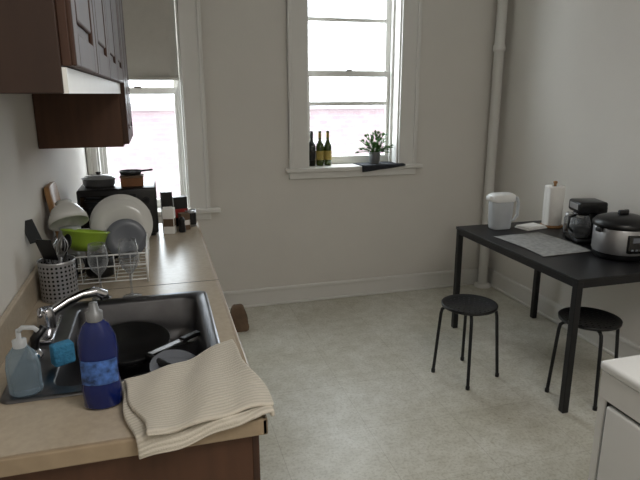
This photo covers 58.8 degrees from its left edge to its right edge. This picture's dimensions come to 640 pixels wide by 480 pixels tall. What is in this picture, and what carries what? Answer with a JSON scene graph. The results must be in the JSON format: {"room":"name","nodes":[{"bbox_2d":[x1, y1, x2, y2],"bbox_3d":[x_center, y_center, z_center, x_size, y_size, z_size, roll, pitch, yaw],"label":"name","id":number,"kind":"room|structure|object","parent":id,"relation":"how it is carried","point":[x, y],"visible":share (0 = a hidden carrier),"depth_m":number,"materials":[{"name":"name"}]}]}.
{"room":"kitchen","nodes":[
{"label":"kitchen","id":0,"kind":"room"},
{"bbox_2d":[0,94,87,316],"bbox_3d":[-0.970,-0.178,1.417,0.150,2.900,5.650,-4,15,-15],"label":"wall","id":1,"kind":"structure","parent":0,"point":[26,169],"depth_m":2.03,"materials":[{"name":"paint"}]},
{"bbox_2d":[0,0,123,93],"bbox_3d":[-0.769,-0.829,1.475,0.356,0.870,1.560,-4,15,-15],"label":"upper cabinet","id":2,"kind":"object","parent":1,"relation":"attached to","point":[47,46],"visible":1,"depth_m":0.89,"materials":[{"name":"brown wood"}]},
{"bbox_2d":[32,0,132,148],"bbox_3d":[-1.062,-0.980,2.499,0.356,1.090,0.540,-4,15,-15],"label":"upper cabinet","id":3,"kind":"object","parent":1,"relation":"attached to","point":[61,120],"visible":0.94,"depth_m":2.36,"materials":[{"name":"brown wood"}]},
{"bbox_2d":[85,0,497,291],"bbox_3d":[-0.098,-0.945,4.370,3.200,2.900,0.240,-4,15,-15],"label":"wall","id":4,"kind":"structure","parent":0,"point":[271,229],"depth_m":4.44,"materials":[{"name":"paint"}]},
{"bbox_2d":[86,0,220,221],"bbox_3d":[-1.198,-1.143,3.960,0.885,2.045,0.295,-4,15,-15],"label":"window","id":5,"kind":"structure","parent":4,"relation":"in","point":[190,110],"depth_m":4.01,"materials":[{"name":"paint"}]},
{"bbox_2d":[122,0,178,79],"bbox_3d":[-1.268,-1.528,3.819,0.572,0.874,0.051,-4,15,-15],"label":"roller shade","id":6,"kind":"object","parent":5,"relation":"attached to","point":[149,25],"visible":0.54,"depth_m":3.87,"materials":[{"name":"fabric"}]},
{"bbox_2d":[223,267,478,309],"bbox_3d":[-0.057,0.420,4.589,3.200,0.147,0.030,-4,15,-15],"label":"baseboard","id":7,"kind":"structure","parent":4,"relation":"attached to","point":[267,296],"depth_m":4.66,"materials":[{"name":"paint"}]},
{"bbox_2d":[285,0,422,179],"bbox_3d":[0.246,-1.381,4.324,1.120,1.775,0.295,-4,15,-15],"label":"window","id":8,"kind":"structure","parent":4,"relation":"in","point":[406,20],"depth_m":4.35,"materials":[{"name":"paint"}]},
{"bbox_2d":[309,131,315,165],"bbox_3d":[-0.065,-0.705,4.378,0.064,0.267,0.064,-4,15,-15],"label":"wine bottle","id":9,"kind":"object","parent":8,"relation":"on","point":[312,148],"visible":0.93,"depth_m":4.36,"materials":[{"name":"black glass"}]},
{"bbox_2d":[316,131,323,165],"bbox_3d":[-0.001,-0.710,4.395,0.064,0.267,0.064,-4,15,-15],"label":"wine bottle","id":10,"kind":"object","parent":8,"relation":"on","point":[319,146],"visible":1,"depth_m":4.38,"materials":[{"name":"green glass"}]},
{"bbox_2d":[324,131,331,165],"bbox_3d":[0.060,-0.716,4.417,0.064,0.267,0.064,-4,15,-15],"label":"wine bottle","id":11,"kind":"object","parent":8,"relation":"on","point":[327,146],"visible":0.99,"depth_m":4.40,"materials":[{"name":"green glass"}]},
{"bbox_2d":[353,161,405,171],"bbox_3d":[0.465,-0.588,4.537,0.380,0.053,0.210,-4,15,-15],"label":"cloth","id":12,"kind":"object","parent":8,"relation":"on","point":[367,166],"visible":0.86,"depth_m":4.45,"materials":[{"name":"grey fabric"}]},
{"bbox_2d":[356,130,392,163],"bbox_3d":[0.425,-0.740,4.490,0.342,0.263,0.141,-4,15,-15],"label":"potted plant","id":13,"kind":"object","parent":12,"relation":"on","point":[374,154],"visible":1,"depth_m":4.47,"materials":[{"name":"green plant"}]},
{"bbox_2d":[229,284,613,479],"bbox_3d":[0.658,1.167,2.190,3.400,0.100,5.750,-4,15,-15],"label":"floor","id":14,"kind":"structure","parent":0,"point":[355,393],"depth_m":3.19,"materials":[{"name":"beige tile"}]},
{"bbox_2d":[0,221,267,479],"bbox_3d":[-0.730,0.564,2.318,0.680,1.010,2.160,-4,15,-15],"label":"countertop","id":15,"kind":"structure","parent":14,"relation":"on","point":[61,438],"depth_m":1.31,"materials":[{"name":"laminate"}]},
{"bbox_2d":[36,254,78,303],"bbox_3d":[-0.944,0.139,2.049,0.127,0.145,0.127,-4,15,-15],"label":"utensil holder","id":16,"kind":"object","parent":15,"relation":"on","point":[58,280],"visible":0.81,"depth_m":2.00,"materials":[{"name":"metal"}]},
{"bbox_2d":[25,219,48,263],"bbox_3d":[-0.989,0.068,2.043,0.130,0.275,0.056,4,15,17],"label":"spatula","id":17,"kind":"object","parent":16,"relation":"in","point":[31,232],"visible":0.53,"depth_m":2.03,"materials":[{"name":"black plastic"}]},
{"bbox_2d":[36,239,58,263],"bbox_3d":[-0.943,0.098,2.021,0.056,0.226,0.091,3,15,10],"label":"slotted spatula","id":18,"kind":"object","parent":16,"relation":"in","point":[46,247],"visible":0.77,"depth_m":1.97,"materials":[{"name":"black plastic"}]},
{"bbox_2d":[57,235,68,262],"bbox_3d":[-0.927,0.095,2.044,0.026,0.220,0.071,8,16,28],"label":"whisk","id":19,"kind":"object","parent":16,"relation":"in","point":[60,257],"visible":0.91,"depth_m":2.04,"materials":[{"name":"metal"}]},
{"bbox_2d":[62,234,71,261],"bbox_3d":[-0.945,0.088,2.081,0.083,0.216,0.048,-12,19,-38],"label":"spoon","id":20,"kind":"object","parent":16,"relation":"in","point":[68,238],"visible":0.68,"depth_m":2.09,"materials":[{"name":"black plastic"}]},
{"bbox_2d":[36,286,109,343],"bbox_3d":[-0.771,0.226,1.769,0.212,0.104,0.202,-4,15,-15],"label":"kitchen faucet","id":21,"kind":"object","parent":15,"relation":"on","point":[47,316],"visible":0.93,"depth_m":1.76,"materials":[{"name":"silver metal"}]},
{"bbox_2d":[87,242,111,299],"bbox_3d":[-0.791,0.112,2.034,0.070,0.204,0.070,-4,15,-15],"label":"wine glass","id":22,"kind":"object","parent":15,"relation":"on","point":[103,242],"visible":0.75,"depth_m":2.03,"materials":[{"name":"grey"}]},
{"bbox_2d":[77,301,122,409],"bbox_3d":[-0.516,0.267,1.321,0.088,0.260,0.056,-4,15,-15],"label":"dish soap bottle","id":23,"kind":"object","parent":15,"relation":"on","point":[97,347],"visible":1,"depth_m":1.30,"materials":[{"name":"blue plastic"}]},
{"bbox_2d":[53,228,149,284],"bbox_3d":[-0.918,0.058,2.406,0.368,0.121,0.498,-4,15,-15],"label":"dish rack","id":24,"kind":"object","parent":15,"relation":"on","point":[147,246],"visible":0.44,"depth_m":2.22,"materials":[{"name":"white plastic"}]},
{"bbox_2d":[44,181,60,239],"bbox_3d":[-1.129,-0.082,2.464,0.064,0.329,0.200,-4,15,-15],"label":"cutting board","id":25,"kind":"object","parent":24,"relation":"in","point":[51,192],"visible":0.44,"depth_m":2.38,"materials":[{"name":"brown wood"}]},
{"bbox_2d":[58,225,85,263],"bbox_3d":[-1.056,0.017,2.414,0.100,0.162,0.100,-4,15,-15],"label":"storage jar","id":26,"kind":"object","parent":24,"relation":"in","point":[74,227],"visible":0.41,"depth_m":2.38,"materials":[{"name":"glass"}]},
{"bbox_2d":[48,199,88,230],"bbox_3d":[-1.031,-0.096,2.325,0.152,0.140,0.148,-1,15,-2],"label":"bowl","id":27,"kind":"object","parent":26,"relation":"on","point":[65,212],"visible":0.96,"depth_m":2.31,"materials":[{"name":"ceramic"}]},
{"bbox_2d":[68,254,86,278],"bbox_3d":[-0.974,0.107,2.211,0.084,0.090,0.108,13,20,42],"label":"coffee mug","id":28,"kind":"object","parent":24,"relation":"in","point":[84,260],"visible":0.23,"depth_m":2.21,"materials":[{"name":"black plastic"}]},
{"bbox_2d":[60,228,109,251],"bbox_3d":[-0.956,-0.005,2.324,0.187,0.111,0.184,5,15,18],"label":"bowl","id":29,"kind":"object","parent":24,"relation":"in","point":[81,238],"visible":0.95,"depth_m":2.26,"materials":[{"name":"plastic"}]},
{"bbox_2d":[85,249,138,277],"bbox_3d":[-0.830,0.092,2.274,0.208,0.087,0.112,-4,15,-15],"label":"saucepan","id":30,"kind":"object","parent":24,"relation":"in","point":[102,261],"visible":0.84,"depth_m":2.23,"materials":[{"name":"metal"}]},
{"bbox_2d":[90,199,150,252],"bbox_3d":[-0.868,-0.056,2.480,0.250,0.245,0.064,-5,15,-18],"label":"dinner plate","id":31,"kind":"object","parent":24,"relation":"in","point":[111,211],"visible":0.4,"depth_m":2.48,"materials":[{"name":"ceramic"}]},
{"bbox_2d":[89,194,152,239],"bbox_3d":[-0.880,-0.071,2.521,0.266,0.261,0.066,-5,15,-17],"label":"dinner plate","id":32,"kind":"object","parent":24,"relation":"in","point":[117,196],"visible":0.15,"depth_m":2.52,"materials":[{"name":"ceramic"}]},
{"bbox_2d":[105,219,146,257],"bbox_3d":[-0.831,-0.008,2.435,0.170,0.167,0.051,-5,15,-18],"label":"salad plate","id":33,"kind":"object","parent":24,"relation":"in","point":[126,230],"visible":0.89,"depth_m":2.44,"materials":[{"name":"white ceramic"}]},
{"bbox_2d":[0,291,219,403],"bbox_3d":[-0.597,0.367,1.759,0.550,0.166,0.680,-4,15,-15],"label":"sink","id":34,"kind":"object","parent":15,"relation":"in","point":[181,314],"visible":0.27,"depth_m":1.88,"materials":[{"name":"metal"}]},
{"bbox_2d":[5,325,42,397],"bbox_3d":[-0.720,0.289,1.380,0.086,0.174,0.063,-4,15,-15],"label":"hand soap bottle","id":35,"kind":"object","parent":34,"relation":"on","point":[18,340],"visible":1,"depth_m":1.36,"materials":[{"name":"blue"}]},
{"bbox_2d":[26,325,46,362],"bbox_3d":[-0.781,0.282,1.565,0.060,0.097,0.043,-4,15,-15],"label":"sprayer","id":36,"kind":"object","parent":34,"relation":"on","point":[31,356],"visible":0.95,"depth_m":1.55,"materials":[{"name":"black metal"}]},
{"bbox_2d":[49,339,75,366],"bbox_3d":[-0.697,0.306,1.537,0.056,0.059,0.036,-14,20,-43],"label":"sponge","id":37,"kind":"object","parent":34,"relation":"on","point":[62,353],"visible":1,"depth_m":1.52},
{"bbox_2d":[111,321,170,368],"bbox_3d":[-0.567,0.351,1.847,0.405,0.073,0.267,6,16,22],"label":"frying pan","id":38,"kind":"object","parent":34,"relation":"in","point":[135,339],"visible":0.63,"depth_m":1.93,"materials":[{"name":"metal"}]},
{"bbox_2d":[153,358,187,368],"bbox_3d":[-0.425,0.405,1.685,0.154,0.059,0.145,-13,19,-40],"label":"plate","id":39,"kind":"object","parent":34,"relation":"in","point":[170,360],"visible":0.13,"depth_m":1.74,"materials":[{"name":"white ceramic"}]},
{"bbox_2d":[149,349,195,371],"bbox_3d":[-0.433,0.384,1.709,0.154,0.059,0.145,-13,19,-40],"label":"plate","id":40,"kind":"object","parent":39,"relation":"on","point":[172,353],"visible":0.23,"depth_m":1.76,"materials":[{"name":"white ceramic"}]},
{"bbox_2d":[148,331,199,354],"bbox_3d":[-0.461,0.330,1.812,0.022,0.018,0.210,8,17,30],"label":"kitchen knife","id":41,"kind":"object","parent":34,"relation":"on","point":[193,334],"visible":0.95,"depth_m":1.83,"materials":[{"name":"metal"}]},
{"bbox_2d":[152,336,197,357],"bbox_3d":[-0.478,0.349,1.858,0.048,0.038,0.244,6,16,24],"label":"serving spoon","id":42,"kind":"object","parent":34,"relation":"in","point":[192,340],"visible":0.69,"depth_m":1.89,"materials":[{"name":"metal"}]},
{"bbox_2d":[76,181,158,235],"bbox_3d":[-1.052,-0.159,2.985,0.380,0.255,0.295,-4,15,-15],"label":"toaster oven","id":43,"kind":"object","parent":15,"relation":"on","point":[87,198],"visible":0.44,"depth_m":2.87,"materials":[{"name":"black metal"}]},
{"bbox_2d":[81,171,115,187],"bbox_3d":[-1.144,-0.317,2.936,0.170,0.075,0.170,-4,15,-15],"label":"casserole dish","id":44,"kind":"object","parent":43,"relation":"on","point":[92,181],"visible":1,"depth_m":2.90,"materials":[{"name":"metal"}]},
{"bbox_2d":[120,174,143,186],"bbox_3d":[-0.974,-0.310,2.945,0.116,0.055,0.086,-4,15,-15],"label":"wooden box","id":45,"kind":"object","parent":43,"relation":"on","point":[126,180],"visible":0.98,"depth_m":2.91,"materials":[{"name":"brown wood"}]},
{"bbox_2d":[119,169,152,174],"bbox_3d":[-0.962,-0.353,2.935,0.157,0.025,0.116,5,15,18],"label":"frying pan","id":46,"kind":"object","parent":45,"relation":"on","point":[127,171],"visible":1,"depth_m":2.95,"materials":[{"name":"black metal"}]},
{"bbox_2d":[118,238,141,296],"bbox_3d":[-0.687,0.102,2.051,0.070,0.214,0.070,-4,15,-15],"label":"wine glass","id":47,"kind":"object","parent":15,"relation":"on","point":[134,238],"visible":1,"depth_m":2.05,"materials":[{"name":"grey"}]},
{"bbox_2d":[160,191,172,226],"bbox_3d":[-0.841,-0.168,3.127,0.062,0.200,0.042,-6,16,-21],"label":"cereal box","id":48,"kind":"object","parent":15,"relation":"on","point":[165,196],"visible":0.52,"depth_m":3.10,"materials":[{"name":"black cardboard"}]},
{"bbox_2d":[162,207,175,233],"bbox_3d":[-0.798,-0.103,3.006,0.062,0.135,0.052,-1,15,-4],"label":"box","id":49,"kind":"object","parent":15,"relation":"on","point":[168,213],"visible":1,"depth_m":2.98,"materials":[{"name":"cardboard"}]},
{"bbox_2d":[172,195,187,226],"bbox_3d":[-0.782,-0.163,3.178,0.076,0.165,0.052,-7,16,-24],"label":"box","id":50,"kind":"object","parent":15,"relation":"on","point":[179,202],"visible":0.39,"depth_m":3.15,"materials":[{"name":"black cardboard"}]},
{"bbox_2d":[178,217,185,231],"bbox_3d":[-0.739,-0.084,3.040,0.040,0.082,0.040,-4,15,-15],"label":"salt shaker","id":51,"kind":"object","parent":15,"relation":"on","point":[182,228],"visible":1,"depth_m":3.03,"materials":[{"name":"black plastic"}]},
{"bbox_2d":[178,212,190,229],"bbox_3d":[-0.740,-0.104,3.098,0.052,0.090,0.052,-9,17,-32],"label":"box","id":52,"kind":"object","parent":15,"relation":"on","point":[186,215],"visible":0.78,"depth_m":3.08,"materials":[{"name":"cardboard"}]},
{"bbox_2d":[185,209,196,226],"bbox_3d":[-0.722,-0.123,3.174,0.061,0.090,0.061,-4,15,-15],"label":"tin can","id":53,"kind":"object","parent":15,"relation":"on","point":[193,221],"visible":0.78,"depth_m":3.15,"materials":[{"name":"metal"}]},
{"bbox_2d":[121,339,274,458],"bbox_3d":[-0.322,0.374,1.412,0.329,0.077,0.406,-7,16,-24],"label":"dish towel","id":54,"kind":"object","parent":15,"relation":"on","point":[172,407],"visible":0.99,"depth_m":1.31,"materials":[{"name":"beige fabric"}]},
{"bbox_2d":[230,304,248,331],"bbox_3d":[-0.582,0.548,4.034,0.145,0.180,0.127,-4,15,-15],"label":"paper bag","id":55,"kind":"object","parent":14,"relation":"on","point":[239,316],"visible":0.76,"depth_m":3.99,"materials":[{"name":"brown paper"}]},
{"bbox_2d":[431,294,498,390],"bbox_3d":[0.865,0.583,3.340,0.320,0.452,0.320,-9,17,-30],"label":"round stool","id":56,"kind":"object","parent":14,"relation":"on","point":[471,305],"visible":1,"depth_m":3.31,"materials":[{"name":"black plastic"}]},
{"bbox_2d":[474,0,507,288],"bbox_3d":[1.409,-1.004,4.584,0.144,2.900,0.144,-4,15,-15],"label":"pipe","id":57,"kind":"object","parent":14,"relation":"on","point":[499,47],"visible":1,"depth_m":4.57,"materials":[{"name":"metal"}]},
{"bbox_2d":[451,220,639,412],"bbox_3d":[1.438,0.384,3.530,0.700,0.740,1.205,-4,15,-15],"label":"dining table","id":58,"kind":"object","parent":14,"relation":"on","point":[581,270],"visible":0.84,"depth_m":3.06,"materials":[{"name":"black wood"}]},
{"bbox_2d":[486,192,519,229],"bbox_3d":[1.235,-0.198,3.828,0.251,0.238,0.128,-4,15,-15],"label":"pitcher","id":59,"kind":"object","parent":58,"relation":"on","point":[500,208],"visible":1,"depth_m":3.78,"materials":[{"name":"white plastic"}]},
{"bbox_2d":[515,223,546,230],"bbox_3d":[1.429,-0.091,3.848,0.180,0.020,0.120,-8,16,-26],"label":"folded napkins","id":60,"kind":"object","parent":58,"relation":"on","point":[528,226],"visible":1,"depth_m":3.82,"materials":[{"name":"paper"}]},
{"bbox_2d":[494,232,591,256],"bbox_3d":[1.345,0.020,3.444,0.366,0.006,0.500,-4,15,-15],"label":"placemat","id":61,"kind":"object","parent":58,"relation":"on","point":[544,245],"visible":1,"depth_m":3.42,"materials":[{"name":"grey fabric"}]},
{"bbox_2d":[540,181,564,228],"bbox_3d":[1.586,-0.247,3.860,0.150,0.315,0.150,-4,15,-15],"label":"paper towel roll","id":62,"kind":"object","parent":58,"relation":"on","point":[553,202],"visible":1,"depth_m":3.81,"materials":[{"name":"white paper"}]},
{"bbox_2d":[563,212,575,232],"bbox_3d":[1.635,-0.116,3.720,0.072,0.130,0.072,-4,15,-15],"label":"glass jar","id":63,"kind":"object","parent":58,"relation":"on","point":[565,229],"visible":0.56,"depth_m":3.71,"materials":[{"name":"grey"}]},
{"bbox_2d":[565,198,607,243],"bbox_3d":[1.606,-0.118,3.481,0.223,0.255,0.170,-1,15,-2],"label":"coffee maker","id":64,"kind":"object","parent":58,"relation":"on","point":[589,208],"visible":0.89,"depth_m":3.44,"materials":[{"name":"black plastic"}]},
{"bbox_2d":[591,209,639,261],"bbox_3d":[1.675,-0.039,3.160,0.299,0.262,0.299,8,16,28],"label":"rice cooker","id":65,"kind":"object","parent":58,"relation":"on","point":[615,235],"visible":1,"depth_m":3.06,"materials":[{"name":"silver metal"}]},
{"bbox_2d":[545,307,622,410],"bbox_3d":[1.462,0.635,3.132,0.319,0.452,0.319,12,19,39],"label":"round stool","id":66,"kind":"object","parent":14,"relation":"on","point":[591,319],"visible":0.75,"depth_m":3.08,"materials":[{"name":"black plastic"}]},
{"bbox_2d":[588,355,639,479],"bbox_3d":[1.190,0.800,1.403,0.722,1.000,0.776,-4,15,-15],"label":"range","id":67,"kind":"object","parent":14,"relation":"on","point":[615,455],"visible":1,"depth_m":1.54,"materials":[{"name":"white metal"}]},
{"bbox_2d":[488,0,639,344],"bbox_3d":[2.252,-0.417,2.304,0.150,2.900,5.650,-4,15,-15],"label":"wall","id":68,"kind":"structure","parent":0,"point":[570,105],"depth_m":3.85,"materials":[{"name":"paint"}]},
{"bbox_2d":[487,268,639,357],"bbox_3d":[2.207,0.956,2.495,0.030,0.147,5.370,-4,15,-15],"label":"baseboard","id":69,"kind":"structure","parent":68,"relation":"attached to","point":[548,308],"depth_m":4.19,"materials":[{"name":"paint"}]},
{"label":"outside","id":70,"kind":"structure","parent":0,"visible":0},
{"bbox_2d":[107,101,384,198],"bbox_3d":[-1.194,-0.509,13.642,23.200,5.420,2.100,-4,15,-15],"label":"neighbouring building","id":71,"kind":"structure","parent":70,"point":[153,143],"depth_m":11.79,"materials":[{"name":"brick"}]}
]}

